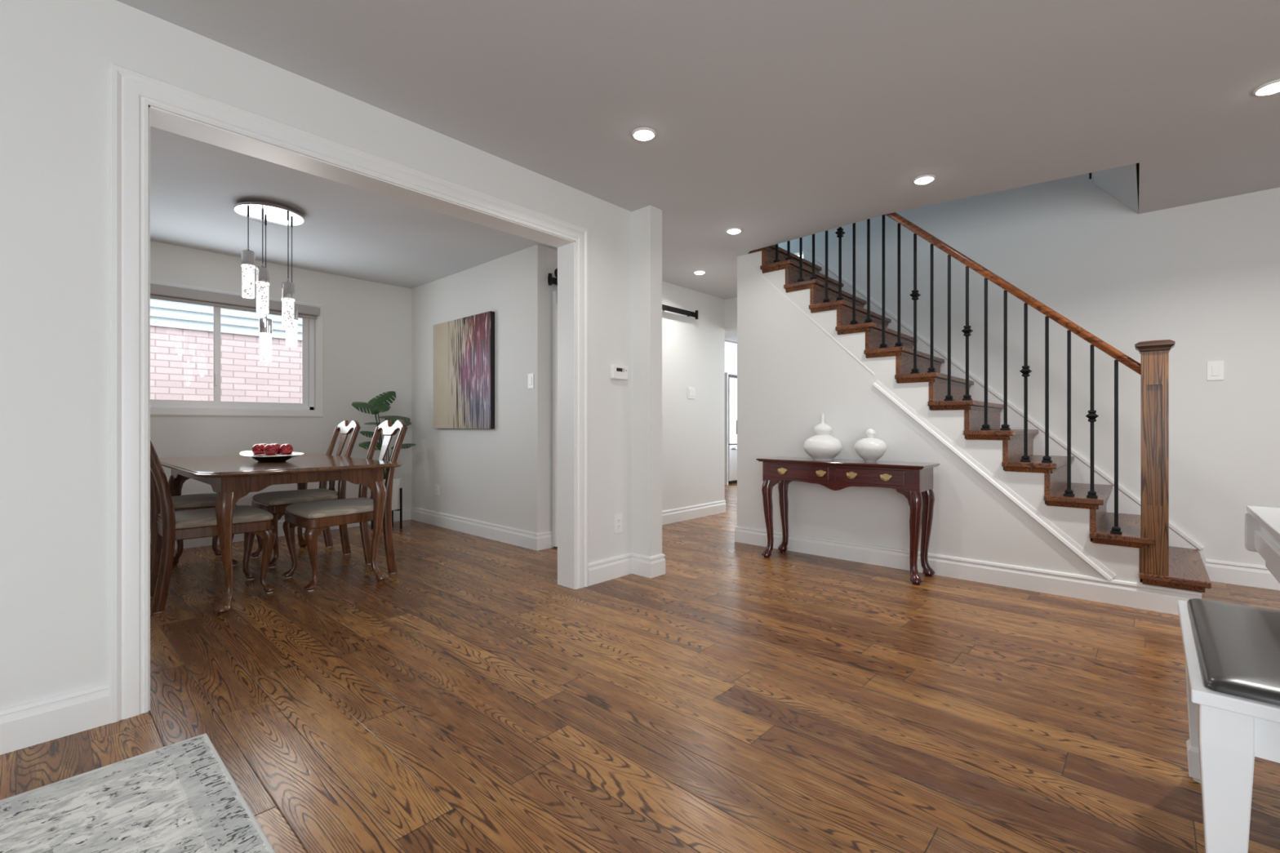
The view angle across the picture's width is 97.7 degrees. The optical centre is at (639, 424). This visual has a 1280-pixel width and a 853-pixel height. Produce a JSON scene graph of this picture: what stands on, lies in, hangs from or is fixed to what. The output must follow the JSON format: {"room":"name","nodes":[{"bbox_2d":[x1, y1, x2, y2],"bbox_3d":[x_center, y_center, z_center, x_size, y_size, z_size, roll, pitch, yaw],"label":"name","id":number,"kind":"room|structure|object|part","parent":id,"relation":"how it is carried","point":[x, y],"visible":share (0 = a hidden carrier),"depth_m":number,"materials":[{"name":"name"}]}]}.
{"room":"entrance hall","nodes":[
{"label":"entrance hall","id":0,"kind":"room"},
{"bbox_2d":[150,240,411,535],"bbox_3d":[-3.872,-0.219,4.444,0.160,2.438,4.341,0,0,42],"label":"wall","id":1,"kind":"structure","parent":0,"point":[367,324],"depth_m":5.31,"materials":[{"name":"paint"}]},
{"bbox_2d":[150,283,319,319],"bbox_3d":[-3.527,-1.038,4.646,0.073,0.107,1.565,0,0,42],"label":"roller shade","id":2,"kind":"object","parent":1,"relation":"attached to","point":[157,291],"visible":0.56,"depth_m":4.63,"materials":[{"name":"fabric"}]},
{"bbox_2d":[150,280,324,417],"bbox_3d":[-3.598,-0.600,4.727,0.164,1.062,1.642,0,0,42],"label":"window","id":3,"kind":"structure","parent":1,"relation":"attached to","point":[312,405],"depth_m":4.98,"materials":[{"name":"paint"}]},
{"bbox_3d":[-3.825,-0.600,4.474,0.028,0.870,0.760,0,0,42],"label":"sash","id":4,"kind":"part","parent":3,"relation":"part of","materials":[{"name":"plastic"}]},
{"bbox_3d":[-3.610,-0.600,4.739,0.080,0.950,1.530,0,0,42],"label":"frame","id":5,"kind":"part","parent":3,"relation":"part of","materials":[{"name":"plastic"}]},
{"bbox_3d":[-3.379,-0.600,5.015,0.028,0.870,0.720,0,0,42],"label":"sash","id":6,"kind":"part","parent":3,"relation":"part of","materials":[{"name":"plastic"}]},
{"bbox_2d":[0,0,662,707],"bbox_3d":[-1.849,-0.219,1.802,0.325,2.438,5.568,0,0,42],"label":"wall","id":7,"kind":"structure","parent":0,"point":[56,55],"depth_m":1.85,"materials":[{"name":"paint"}]},
{"bbox_2d":[0,681,111,755],"bbox_3d":[-2.718,0.932,0.849,0.016,0.136,2.789,0,0,42],"label":"baseboard","id":8,"kind":"structure","parent":7,"relation":"attached to","point":[24,725],"depth_m":1.78,"materials":[{"name":"paint"}]},
{"bbox_2d":[109,62,588,723],"bbox_3d":[-1.053,-0.106,2.673,0.021,2.213,2.156,0,0,42],"label":"trim","id":9,"kind":"structure","parent":7,"relation":"attached to","point":[131,92],"depth_m":1.93,"materials":[{"name":"paint"}]},
{"bbox_2d":[148,105,574,711],"bbox_3d":[-1.116,-0.060,2.730,0.160,2.120,1.970,0,0,42],"label":"trim","id":10,"kind":"structure","parent":7,"relation":"attached to","point":[158,118],"depth_m":2.97,"materials":[{"name":"paint"}]},
{"bbox_2d":[613,514,622,533],"bbox_3d":[-0.141,0.651,3.677,0.009,0.118,0.074,0,0,42],"label":"power outlet","id":11,"kind":"object","parent":7,"relation":"attached to","point":[618,519],"visible":1,"depth_m":3.67,"materials":[{"name":"white plastic"}]},
{"bbox_2d":[610,364,628,380],"bbox_3d":[-0.135,-0.343,3.669,0.030,0.090,0.147,0,0,42],"label":"thermostat","id":12,"kind":"object","parent":7,"relation":"attached to","point":[617,372],"visible":1,"depth_m":3.65,"materials":[{"name":"white plastic"}]},
{"bbox_2d":[588,552,665,586],"bbox_3d":[-0.137,0.932,3.665,0.341,0.136,0.539,0,0,42],"label":"baseboard","id":13,"kind":"structure","parent":7,"relation":"attached to","point":[605,570],"depth_m":3.67,"materials":[{"name":"paint"}]},
{"bbox_2d":[411,244,547,533],"bbox_3d":[-1.620,-0.219,5.259,2.267,2.438,0.100,0,0,42],"label":"wall","id":14,"kind":"structure","parent":0,"point":[498,475],"depth_m":4.85,"materials":[{"name":"paint"}]},
{"bbox_2d":[150,506,553,551],"bbox_3d":[-2.958,0.932,3.708,2.183,0.136,4.288,0,0,42],"label":"baseboard","id":15,"kind":"structure","parent":14,"relation":"attached to","point":[522,538],"depth_m":4.92,"materials":[{"name":"paint"}]},
{"bbox_2d":[433,311,494,428],"bbox_3d":[-1.651,-0.473,5.187,1.010,1.017,0.044,0,0,42],"label":"painting","id":16,"kind":"object","parent":14,"relation":"attached to","point":[464,348],"visible":1,"depth_m":5.11,"materials":[{"name":"fabric"}]},
{"bbox_2d":[528,373,533,388],"bbox_3d":[-0.882,-0.353,4.511,0.075,0.120,0.010,0,0,42],"label":"light switch","id":17,"kind":"object","parent":14,"relation":"attached to","point":[531,376],"visible":1,"depth_m":4.50,"materials":[{"name":"white plastic"}]},
{"bbox_2d":[0,483,1279,852],"bbox_3d":[1.179,1.030,3.663,9.400,0.060,12.400,0,0,42],"label":"floor","id":18,"kind":"structure","parent":0,"point":[734,698],"depth_m":1.97,"materials":[{"name":"brown wood"}]},
{"bbox_2d":[0,733,275,852],"bbox_3d":[-1.084,0.995,0.068,2.793,0.010,2.138,0,0,42],"label":"area rug","id":19,"kind":"object","parent":18,"relation":"on","point":[181,797],"visible":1,"depth_m":1.43,"materials":[{"name":"grey fabric"}]},
{"bbox_2d":[150,493,239,565],"bbox_3d":[-3.246,0.482,3.905,0.496,1.036,0.646,0,0,42],"label":"dining chair","id":20,"kind":"object","parent":18,"relation":"on","point":[202,500],"visible":0.18,"depth_m":3.86,"materials":[{"name":"brown wood"}]},
{"bbox_3d":[-3.257,0.504,3.604,0.053,0.979,0.166,0,0,42],"label":"leg","id":21,"kind":"part","parent":20,"relation":"part of","materials":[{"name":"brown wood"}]},
{"bbox_3d":[-3.201,0.535,3.954,0.490,0.063,0.496,0,0,42],"label":"seat","id":22,"kind":"part","parent":20,"relation":"part of","materials":[{"name":"fabric"}]},
{"bbox_3d":[-3.200,0.595,3.955,0.496,0.060,0.500,0,0,42],"label":"seat frame","id":23,"kind":"part","parent":20,"relation":"part of","materials":[{"name":"brown wood"}]},
{"bbox_3d":[-3.209,0.804,4.217,0.127,0.379,0.137,0,0,42],"label":"leg","id":24,"kind":"part","parent":20,"relation":"part of","materials":[{"name":"brown wood"}]},
{"bbox_3d":[-2.938,0.804,3.970,0.127,0.379,0.137,0,0,42],"label":"leg","id":25,"kind":"part","parent":20,"relation":"part of","materials":[{"name":"brown wood"}]},
{"bbox_2d":[150,440,277,613],"bbox_3d":[-2.558,0.482,3.264,0.496,1.036,0.646,0,0,42],"label":"dining chair","id":26,"kind":"object","parent":18,"relation":"on","point":[168,526],"visible":0.73,"depth_m":3.18,"materials":[{"name":"brown wood"}]},
{"bbox_3d":[-2.857,0.504,3.225,0.053,0.979,0.166,0,0,42],"label":"leg","id":27,"kind":"part","parent":26,"relation":"part of","materials":[{"name":"brown wood"}]},
{"bbox_3d":[-2.674,0.542,3.137,0.370,0.035,0.020,0,0,42],"label":"stretcher rail","id":28,"kind":"part","parent":26,"relation":"part of","materials":[{"name":"brown wood"}]},
{"bbox_3d":[-2.570,0.504,2.963,0.053,0.979,0.166,0,0,42],"label":"leg","id":29,"kind":"part","parent":26,"relation":"part of","materials":[{"name":"brown wood"}]},
{"bbox_3d":[-2.513,0.595,3.314,0.496,0.060,0.500,0,0,42],"label":"seat frame","id":30,"kind":"part","parent":26,"relation":"part of","materials":[{"name":"brown wood"}]},
{"bbox_3d":[-2.513,0.535,3.313,0.490,0.063,0.496,0,0,42],"label":"seat","id":31,"kind":"part","parent":26,"relation":"part of","materials":[{"name":"fabric"}]},
{"bbox_3d":[-2.522,0.804,3.576,0.127,0.379,0.137,0,0,42],"label":"leg","id":32,"kind":"part","parent":26,"relation":"part of","materials":[{"name":"brown wood"}]},
{"bbox_3d":[-2.251,0.804,3.328,0.127,0.379,0.137,0,0,42],"label":"leg","id":33,"kind":"part","parent":26,"relation":"part of","materials":[{"name":"brown wood"}]},
{"bbox_2d":[158,453,402,614],"bbox_3d":[-2.497,0.620,3.764,1.875,0.760,1.052,0,0,42],"label":"dining table","id":34,"kind":"object","parent":18,"relation":"on","point":[233,477],"visible":0.84,"depth_m":3.28,"materials":[{"name":"brown wood"}]},
{"bbox_3d":[-3.267,0.680,3.981,0.160,0.640,0.159,0,0,42],"label":"leg","id":35,"kind":"part","parent":34,"relation":"part of","materials":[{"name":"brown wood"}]},
{"bbox_3d":[-2.212,0.680,3.017,0.160,0.640,0.159,0,0,42],"label":"leg","id":36,"kind":"part","parent":34,"relation":"part of","materials":[{"name":"brown wood"}]},
{"bbox_2d":[239,450,304,462],"bbox_3d":[-2.409,0.207,3.660,0.450,0.066,0.301,0,0,42],"label":"serving dish","id":37,"kind":"object","parent":34,"relation":"on","point":[278,457],"visible":0.94,"depth_m":3.59,"materials":[{"name":"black ceramic"}]},
{"bbox_2d":[251,444,265,454],"bbox_3d":[-2.485,0.163,3.647,0.078,0.073,0.078,0,0,-1],"label":"apple","id":38,"kind":"object","parent":37,"relation":"in","point":[257,449],"visible":0.77,"depth_m":3.62,"materials":[{"name":"red food"}]},
{"bbox_2d":[263,444,277,455],"bbox_3d":[-2.389,0.163,3.617,0.078,0.073,0.078,0,0,-32],"label":"apple","id":39,"kind":"object","parent":37,"relation":"in","point":[269,449],"visible":0.93,"depth_m":3.59,"materials":[{"name":"red food"}]},
{"bbox_2d":[239,450,304,457],"bbox_3d":[-2.409,0.196,3.660,0.450,0.044,0.301,0,0,42],"label":"plate","id":40,"kind":"object","parent":37,"relation":"on","point":[246,453],"depth_m":3.61,"materials":[{"name":"white ceramic"}]},
{"bbox_2d":[271,443,280,453],"bbox_3d":[-2.416,0.161,3.699,0.078,0.073,0.078,0,0,-17],"label":"apple","id":41,"kind":"object","parent":37,"relation":"in","point":[278,446],"visible":0.34,"depth_m":3.69,"materials":[{"name":"red food"}]},
{"bbox_2d":[279,444,293,454],"bbox_3d":[-2.321,0.163,3.669,0.078,0.073,0.078,0,0,42],"label":"apple","id":42,"kind":"object","parent":37,"relation":"in","point":[285,449],"visible":0.89,"depth_m":3.64,"materials":[{"name":"red food"}]},
{"bbox_3d":[-2.762,0.680,4.534,0.160,0.640,0.159,0,0,42],"label":"leg","id":43,"kind":"part","parent":34,"relation":"part of","materials":[{"name":"brown wood"}]},
{"bbox_3d":[-1.707,0.680,3.570,0.160,0.640,0.159,0,0,42],"label":"leg","id":44,"kind":"part","parent":34,"relation":"part of","materials":[{"name":"brown wood"}]},
{"bbox_2d":[250,420,360,567],"bbox_3d":[-2.548,0.482,4.283,0.496,1.036,0.646,0,0,42],"label":"dining chair","id":45,"kind":"object","parent":18,"relation":"on","point":[275,503],"visible":0.69,"depth_m":4.25,"materials":[{"name":"brown wood"}]},
{"bbox_3d":[-2.856,0.804,4.219,0.127,0.379,0.137,0,0,42],"label":"leg","id":46,"kind":"part","parent":45,"relation":"part of","materials":[{"name":"brown wood"}]},
{"bbox_3d":[-2.585,0.804,3.971,0.127,0.379,0.137,0,0,42],"label":"leg","id":47,"kind":"part","parent":45,"relation":"part of","materials":[{"name":"brown wood"}]},
{"bbox_3d":[-2.594,0.595,4.233,0.496,0.060,0.500,0,0,42],"label":"seat frame","id":48,"kind":"part","parent":45,"relation":"part of","materials":[{"name":"brown wood"}]},
{"bbox_3d":[-2.593,0.535,4.234,0.490,0.063,0.496,0,0,42],"label":"seat","id":49,"kind":"part","parent":45,"relation":"part of","materials":[{"name":"fabric"}]},
{"bbox_3d":[-2.537,0.504,4.585,0.053,0.979,0.166,0,0,42],"label":"leg","id":50,"kind":"part","parent":45,"relation":"part of","materials":[{"name":"brown wood"}]},
{"bbox_3d":[-2.352,0.019,4.498,0.432,0.110,0.064,0,0,42],"label":"crest rail","id":51,"kind":"part","parent":45,"relation":"part of","materials":[{"name":"brown wood"}]},
{"bbox_3d":[-2.249,0.504,4.322,0.053,0.979,0.166,0,0,42],"label":"leg","id":52,"kind":"part","parent":45,"relation":"part of","materials":[{"name":"brown wood"}]},
{"bbox_2d":[281,419,408,591],"bbox_3d":[-1.950,0.482,3.730,0.496,1.036,0.646,0,0,42],"label":"dining chair","id":53,"kind":"object","parent":18,"relation":"on","point":[315,517],"visible":0.88,"depth_m":3.65,"materials":[{"name":"brown wood"}]},
{"bbox_3d":[-2.257,0.804,3.666,0.127,0.379,0.137,0,0,42],"label":"leg","id":54,"kind":"part","parent":53,"relation":"part of","materials":[{"name":"brown wood"}]},
{"bbox_3d":[-1.986,0.804,3.418,0.127,0.379,0.137,0,0,42],"label":"leg","id":55,"kind":"part","parent":53,"relation":"part of","materials":[{"name":"brown wood"}]},
{"bbox_3d":[-1.995,0.535,3.681,0.490,0.063,0.496,0,0,42],"label":"seat","id":56,"kind":"part","parent":53,"relation":"part of","materials":[{"name":"fabric"}]},
{"bbox_3d":[-1.995,0.595,3.680,0.496,0.060,0.500,0,0,42],"label":"seat frame","id":57,"kind":"part","parent":53,"relation":"part of","materials":[{"name":"brown wood"}]},
{"bbox_3d":[-1.938,0.504,4.031,0.053,0.979,0.166,0,0,42],"label":"leg","id":58,"kind":"part","parent":53,"relation":"part of","materials":[{"name":"brown wood"}]},
{"bbox_3d":[-1.754,0.019,3.945,0.432,0.110,0.064,0,0,42],"label":"crest rail","id":59,"kind":"part","parent":53,"relation":"part of","materials":[{"name":"brown wood"}]},
{"bbox_3d":[-1.651,0.504,3.769,0.053,0.979,0.166,0,0,42],"label":"leg","id":60,"kind":"part","parent":53,"relation":"part of","materials":[{"name":"brown wood"}]},
{"bbox_2d":[351,391,415,531],"bbox_3d":[-2.431,0.335,5.354,0.303,1.329,0.618,0,0,42],"label":"monstera plant","id":61,"kind":"object","parent":18,"relation":"on","point":[375,406],"visible":0.56,"depth_m":5.35,"materials":[{"name":"green plant"}]},
{"bbox_3d":[-2.439,0.665,5.382,0.254,0.300,0.254,0,0,42],"label":"pot","id":62,"kind":"part","parent":61,"relation":"part of","materials":[{"name":"white ceramic"}]},
{"bbox_2d":[724,341,737,484],"bbox_3d":[1.421,-0.210,9.962,0.965,2.420,0.970,0,0,42],"label":"tall cabinet","id":63,"kind":"object","parent":18,"relation":"on","point":[731,348],"visible":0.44,"depth_m":9.58,"materials":[{"name":"white paint"}]},
{"bbox_3d":[1.103,0.066,9.613,0.965,1.868,0.024,0,0,42],"label":"panel","id":64,"kind":"part","parent":63,"relation":"part of","materials":[{"name":"white paint"}]},
{"bbox_3d":[1.467,-1.100,9.600,0.020,0.440,0.467,0,0,42],"label":"door","id":65,"kind":"part","parent":63,"relation":"part of","materials":[{"name":"white paint"}]},
{"bbox_3d":[1.364,-1.375,10.014,0.810,0.090,0.970,0,0,42],"label":"crown","id":66,"kind":"part","parent":63,"relation":"part of","materials":[{"name":"white paint"}]},
{"bbox_3d":[1.786,-1.100,9.949,0.020,0.440,0.467,0,0,42],"label":"door","id":67,"kind":"part","parent":63,"relation":"part of","materials":[{"name":"white paint"}]},
{"bbox_2d":[728,375,737,484],"bbox_3d":[1.527,0.090,9.865,0.852,1.820,0.910,0,0,42],"label":"refrigerator","id":68,"kind":"object","parent":18,"relation":"on","point":[732,380],"visible":0.27,"depth_m":9.35,"materials":[{"name":"grey metal"}]},
{"bbox_3d":[1.776,0.639,9.638,0.055,0.602,0.910,0,0,42],"label":"freezer drawer","id":69,"kind":"part","parent":68,"relation":"part of","materials":[{"name":"silver metal"}]},
{"bbox_3d":[1.621,-0.233,9.469,0.055,1.115,0.452,0,0,42],"label":"door","id":70,"kind":"part","parent":68,"relation":"part of","materials":[{"name":"silver metal"}]},
{"bbox_2d":[755,456,939,585],"bbox_3d":[1.426,0.627,3.954,1.173,0.745,0.369,0,0,42],"label":"console table","id":71,"kind":"object","parent":18,"relation":"on","point":[913,480],"visible":1,"depth_m":3.71,"materials":[{"name":"brown wood"}]},
{"bbox_3d":[0.989,0.708,4.197,0.154,0.585,0.080,0,0,42],"label":"leg","id":72,"kind":"part","parent":71,"relation":"part of","materials":[{"name":"brown wood"}]},
{"bbox_3d":[1.042,0.338,4.102,0.076,0.049,0.014,0,0,42],"label":"handle","id":73,"kind":"part","parent":71,"relation":"part of","materials":[{"name":"gold metal"}]},
{"bbox_3d":[1.157,0.708,4.384,0.156,0.585,0.074,0,0,42],"label":"leg","id":74,"kind":"part","parent":71,"relation":"part of","materials":[{"name":"brown wood"}]},
{"bbox_3d":[1.141,0.342,4.026,0.453,0.099,0.009,0,0,42],"label":"drawer","id":75,"kind":"part","parent":71,"relation":"part of","materials":[{"name":"brown wood"}]},
{"bbox_3d":[1.261,0.338,3.902,0.076,0.049,0.014,0,0,42],"label":"handle","id":76,"kind":"part","parent":71,"relation":"part of","materials":[{"name":"gold metal"}]},
{"bbox_2d":[803,413,842,460],"bbox_3d":[1.339,0.086,4.099,0.272,0.338,0.272,0,0,42],"label":"vase","id":77,"kind":"object","parent":71,"relation":"on","point":[822,446],"visible":1,"depth_m":4.02,"materials":[{"name":"white ceramic"}]},
{"bbox_3d":[1.420,0.338,3.756,0.076,0.049,0.014,0,0,42],"label":"handle","id":78,"kind":"part","parent":71,"relation":"part of","materials":[{"name":"gold metal"}]},
{"bbox_3d":[1.508,0.342,3.691,0.450,0.099,0.009,0,0,42],"label":"drawer","id":79,"kind":"part","parent":71,"relation":"part of","materials":[{"name":"brown wood"}]},
{"bbox_2d":[854,428,886,462],"bbox_3d":[1.594,0.141,3.866,0.208,0.227,0.208,0,0,42],"label":"vase","id":80,"kind":"object","parent":71,"relation":"on","point":[870,449],"visible":1,"depth_m":3.80,"materials":[{"name":"white ceramic"}]},
{"bbox_3d":[1.584,0.338,3.607,0.076,0.049,0.014,0,0,42],"label":"handle","id":81,"kind":"part","parent":71,"relation":"part of","materials":[{"name":"gold metal"}]},
{"bbox_3d":[1.707,0.708,3.540,0.154,0.585,0.080,0,0,42],"label":"leg","id":82,"kind":"part","parent":71,"relation":"part of","materials":[{"name":"brown wood"}]},
{"bbox_3d":[1.878,0.708,3.725,0.156,0.585,0.074,0,0,42],"label":"leg","id":83,"kind":"part","parent":71,"relation":"part of","materials":[{"name":"brown wood"}]},
{"bbox_2d":[747,244,1211,592],"bbox_3d":[2.218,-0.250,4.174,2.812,2.500,1.039,0,0,42],"label":"staircase","id":84,"kind":"structure","parent":18,"relation":"on","point":[1187,570],"depth_m":3.75,"materials":[{"name":"brown wood"}]},
{"bbox_2d":[773,212,1175,576],"bbox_3d":[1.881,-0.898,3.879,2.646,3.405,0.160,0,0,42],"label":"stair railing","id":85,"kind":"object","parent":84,"relation":"on","point":[1153,368],"visible":0.73,"depth_m":3.28,"materials":[{"name":"brown wood"}]},
{"bbox_3d":[1.827,-1.435,3.918,2.515,2.332,0.064,0,0,42],"label":"handrail","id":86,"kind":"part","parent":85,"relation":"part of","materials":[{"name":"brown wood"}]},
{"bbox_3d":[2.799,0.200,3.041,0.110,1.209,0.110,0,0,42],"label":"newel post","id":87,"kind":"part","parent":85,"relation":"part of","materials":[{"name":"brown wood"}]},
{"bbox_2d":[1177,598,1279,852],"bbox_3d":[1.456,0.742,1.226,0.382,0.516,0.750,0,0,42],"label":"piano bench","id":88,"kind":"object","parent":18,"relation":"on","point":[1232,651],"visible":1,"depth_m":1.07,"materials":[{"name":"white paint"}]},
{"bbox_3d":[1.577,0.762,1.569,0.072,0.452,0.072,0,0,42],"label":"leg","id":89,"kind":"part","parent":88,"relation":"part of","materials":[{"name":"white paint"}]},
{"bbox_3d":[1.130,0.762,1.081,0.072,0.452,0.072,0,0,42],"label":"leg","id":90,"kind":"part","parent":88,"relation":"part of","materials":[{"name":"white paint"}]},
{"bbox_3d":[1.456,0.523,1.226,0.382,0.026,0.750,0,0,42],"label":"seat frame","id":91,"kind":"part","parent":88,"relation":"part of","materials":[{"name":"white paint"}]},
{"bbox_3d":[1.456,0.499,1.226,0.344,0.030,0.712,0,0,42],"label":"seat","id":92,"kind":"part","parent":88,"relation":"part of","materials":[{"name":"black"}]},
{"bbox_2d":[1244,506,1279,583],"bbox_3d":[1.606,0.629,1.135,0.398,0.742,1.402,0,0,42],"label":"piano","id":93,"kind":"object","parent":18,"relation":"on","point":[1262,524],"visible":1,"depth_m":1.62,"materials":[{"name":"white paint"}]},
{"bbox_3d":[1.608,0.268,1.133,0.394,0.020,1.402,0,0,42],"label":"lid","id":94,"kind":"part","parent":93,"relation":"part of","materials":[{"name":"white paint"}]},
{"bbox_2d":[547,247,737,531],"bbox_3d":[0.515,-0.219,5.177,1.220,2.438,2.659,0,0,42],"label":"wall","id":95,"kind":"structure","parent":0,"point":[693,349],"depth_m":5.94,"materials":[{"name":"paint"}]},
{"bbox_2d":[547,268,697,546],"bbox_3d":[-0.082,-0.141,5.197,0.089,2.258,1.991,0,0,42],"label":"barn door","id":96,"kind":"structure","parent":95,"relation":"in","point":[551,280],"depth_m":4.53,"materials":[{"name":"paint"}]},
{"bbox_3d":[-0.374,-0.049,4.880,0.040,2.073,0.956,0,0,42],"label":"door panel","id":97,"kind":"part","parent":96,"relation":"part of","materials":[{"name":"paint"}]},
{"bbox_3d":[-0.059,-1.154,5.176,0.008,0.052,1.991,0,0,42],"label":"rail","id":98,"kind":"part","parent":96,"relation":"part of","materials":[{"name":"black metal"}]},
{"bbox_2d":[688,387,694,399],"bbox_3d":[0.548,-0.335,5.945,0.010,0.118,0.116,0,0,42],"label":"light switch","id":99,"kind":"object","parent":95,"relation":"attached to","point":[691,390],"visible":1,"depth_m":5.95,"materials":[{"name":"white plastic"}]},
{"bbox_2d":[662,500,725,524],"bbox_3d":[0.454,0.932,5.838,0.016,0.136,1.554,0,0,42],"label":"baseboard","id":100,"kind":"structure","parent":95,"relation":"attached to","point":[671,516],"depth_m":5.94,"materials":[{"name":"paint"}]},
{"bbox_2d":[115,0,1279,343],"bbox_3d":[1.179,-1.599,3.663,9.400,0.322,12.400,0,0,42],"label":"ceiling","id":101,"kind":"structure","parent":0,"point":[777,122],"depth_m":2.53,"materials":[{"name":"paint"}]},
{"bbox_2d":[233,200,304,361],"bbox_3d":[-2.477,-0.938,3.743,0.396,1.001,0.396,0,0,42],"label":"pendant chandelier","id":102,"kind":"object","parent":101,"relation":"hanging from","point":[266,212],"visible":1,"depth_m":3.70,"materials":[{"name":"white glass"}]},
{"bbox_3d":[-2.567,-1.268,3.665,0.011,0.264,0.011,0,0,20],"label":"cord","id":103,"kind":"part","parent":102,"relation":"part of","materials":[{"name":"grey metal"}]},
{"bbox_3d":[-2.505,-1.220,3.711,0.011,0.359,0.011,0,0,-25],"label":"cord","id":104,"kind":"part","parent":102,"relation":"part of","materials":[{"name":"grey metal"}]},
{"bbox_3d":[-2.561,-1.062,3.825,0.011,0.677,0.011,0,0,-25],"label":"cord","id":105,"kind":"part","parent":102,"relation":"part of","materials":[{"name":"grey metal"}]},
{"bbox_3d":[-2.348,-1.173,3.731,0.011,0.454,0.011,0,0,-25],"label":"cord","id":106,"kind":"part","parent":102,"relation":"part of","materials":[{"name":"grey metal"}]},
{"bbox_3d":[-2.401,-1.111,3.855,0.011,0.579,0.011,0,0,-25],"label":"cord","id":107,"kind":"part","parent":102,"relation":"part of","materials":[{"name":"grey metal"}]},
{"bbox_2d":[631,127,656,141],"bbox_3d":[0.019,-1.428,2.763,0.120,0.020,0.120,0,0,42],"label":"recessed light","id":108,"kind":"object","parent":101,"relation":"in","point":[643,134],"visible":1,"depth_m":2.74,"materials":[{"name":"white plastic"}]},
{"bbox_2d":[693,270,706,274],"bbox_3d":[0.560,-1.428,5.261,0.120,0.020,0.120,0,0,42],"label":"recessed light","id":109,"kind":"object","parent":101,"relation":"in","point":[696,272],"visible":1,"depth_m":5.23,"materials":[{"name":"white plastic"}]},
{"bbox_2d":[725,227,742,234],"bbox_3d":[0.696,-1.428,4.136,0.120,0.020,0.120,0,0,42],"label":"recessed light","id":110,"kind":"object","parent":101,"relation":"in","point":[731,230],"visible":1,"depth_m":4.11,"materials":[{"name":"white plastic"}]},
{"bbox_2d":[912,174,935,184],"bbox_3d":[1.663,-1.428,3.274,0.120,0.020,0.120,0,0,42],"label":"recessed light","id":111,"kind":"object","parent":101,"relation":"in","point":[922,180],"visible":1,"depth_m":3.25,"materials":[{"name":"white plastic"}]},
{"bbox_2d":[1252,79,1279,95],"bbox_3d":[2.692,-1.428,2.376,0.120,0.020,0.120,0,0,42],"label":"recessed light","id":112,"kind":"object","parent":101,"relation":"in","point":[1273,86],"visible":1,"depth_m":2.37,"materials":[{"name":"white plastic"}]},
{"bbox_2d":[737,250,1142,583],"bbox_3d":[2.375,-0.219,4.392,2.805,2.438,1.510,0,0,42],"label":"wall","id":113,"kind":"structure","parent":0,"point":[790,371],"depth_m":4.09,"materials":[{"name":"paint"}]},
{"bbox_2d":[742,258,875,374],"bbox_3d":[1.274,-0.885,4.372,1.105,1.054,0.005,0,0,42],"label":"trim","id":114,"kind":"structure","parent":113,"relation":"attached to","point":[745,261],"depth_m":4.33,"materials":[{"name":"paint"}]},
{"bbox_2d":[734,525,1201,615],"bbox_3d":[2.330,0.932,4.355,2.821,0.136,1.426,0,0,42],"label":"baseboard","id":115,"kind":"structure","parent":113,"relation":"attached to","point":[1115,592],"depth_m":3.48,"materials":[{"name":"paint"}]},
{"bbox_2d":[872,380,1115,580],"bbox_3d":[2.157,0.276,3.558,1.328,1.191,0.017,0,0,42],"label":"trim","id":116,"kind":"structure","parent":113,"relation":"attached to","point":[1095,564],"depth_m":3.48,"materials":[{"name":"paint"}]},
{"bbox_2d":[777,172,1279,565],"bbox_3d":[3.149,-1.600,4.116,7.100,5.200,0.100,0,0,42],"label":"wall","id":117,"kind":"structure","parent":0,"point":[1203,277],"depth_m":3.88,"materials":[{"name":"paint"}]},
{"bbox_2d":[802,247,1205,568],"bbox_3d":[2.609,-0.365,4.527,2.776,2.730,0.026,0,0,42],"label":"trim","id":118,"kind":"structure","parent":117,"relation":"attached to","point":[1129,503],"depth_m":4.22,"materials":[{"name":"paint"}]},
{"bbox_2d":[1206,360,1224,380],"bbox_3d":[3.670,-0.345,3.566,0.078,0.122,0.010,0,0,42],"label":"light switch","id":119,"kind":"object","parent":117,"relation":"attached to","point":[1215,369],"visible":1,"depth_m":3.56,"materials":[{"name":"white plastic"}]},
{"bbox_2d":[1205,559,1279,590],"bbox_3d":[4.647,0.932,2.670,2.738,0.136,0.016,0,0,42],"label":"baseboard","id":120,"kind":"structure","parent":117,"relation":"attached to","point":[1221,571],"depth_m":3.48,"materials":[{"name":"paint"}]},
{"label":"outside","id":121,"kind":"structure","parent":0,"visible":0},
{"bbox_3d":[-6.502,1.550,7.969,7.650,0.100,21.000,0,0,42],"label":"ground","id":122,"kind":"structure","parent":121,"visible":0},
{"bbox_2d":[150,298,302,403],"bbox_3d":[-5.140,-0.430,6.724,0.340,3.860,15.000,0,0,42],"label":"neighbouring house","id":123,"kind":"structure","parent":122,"relation":"on","point":[181,334],"depth_m":6.66,"materials":[{"name":"pink brick"}]}
]}

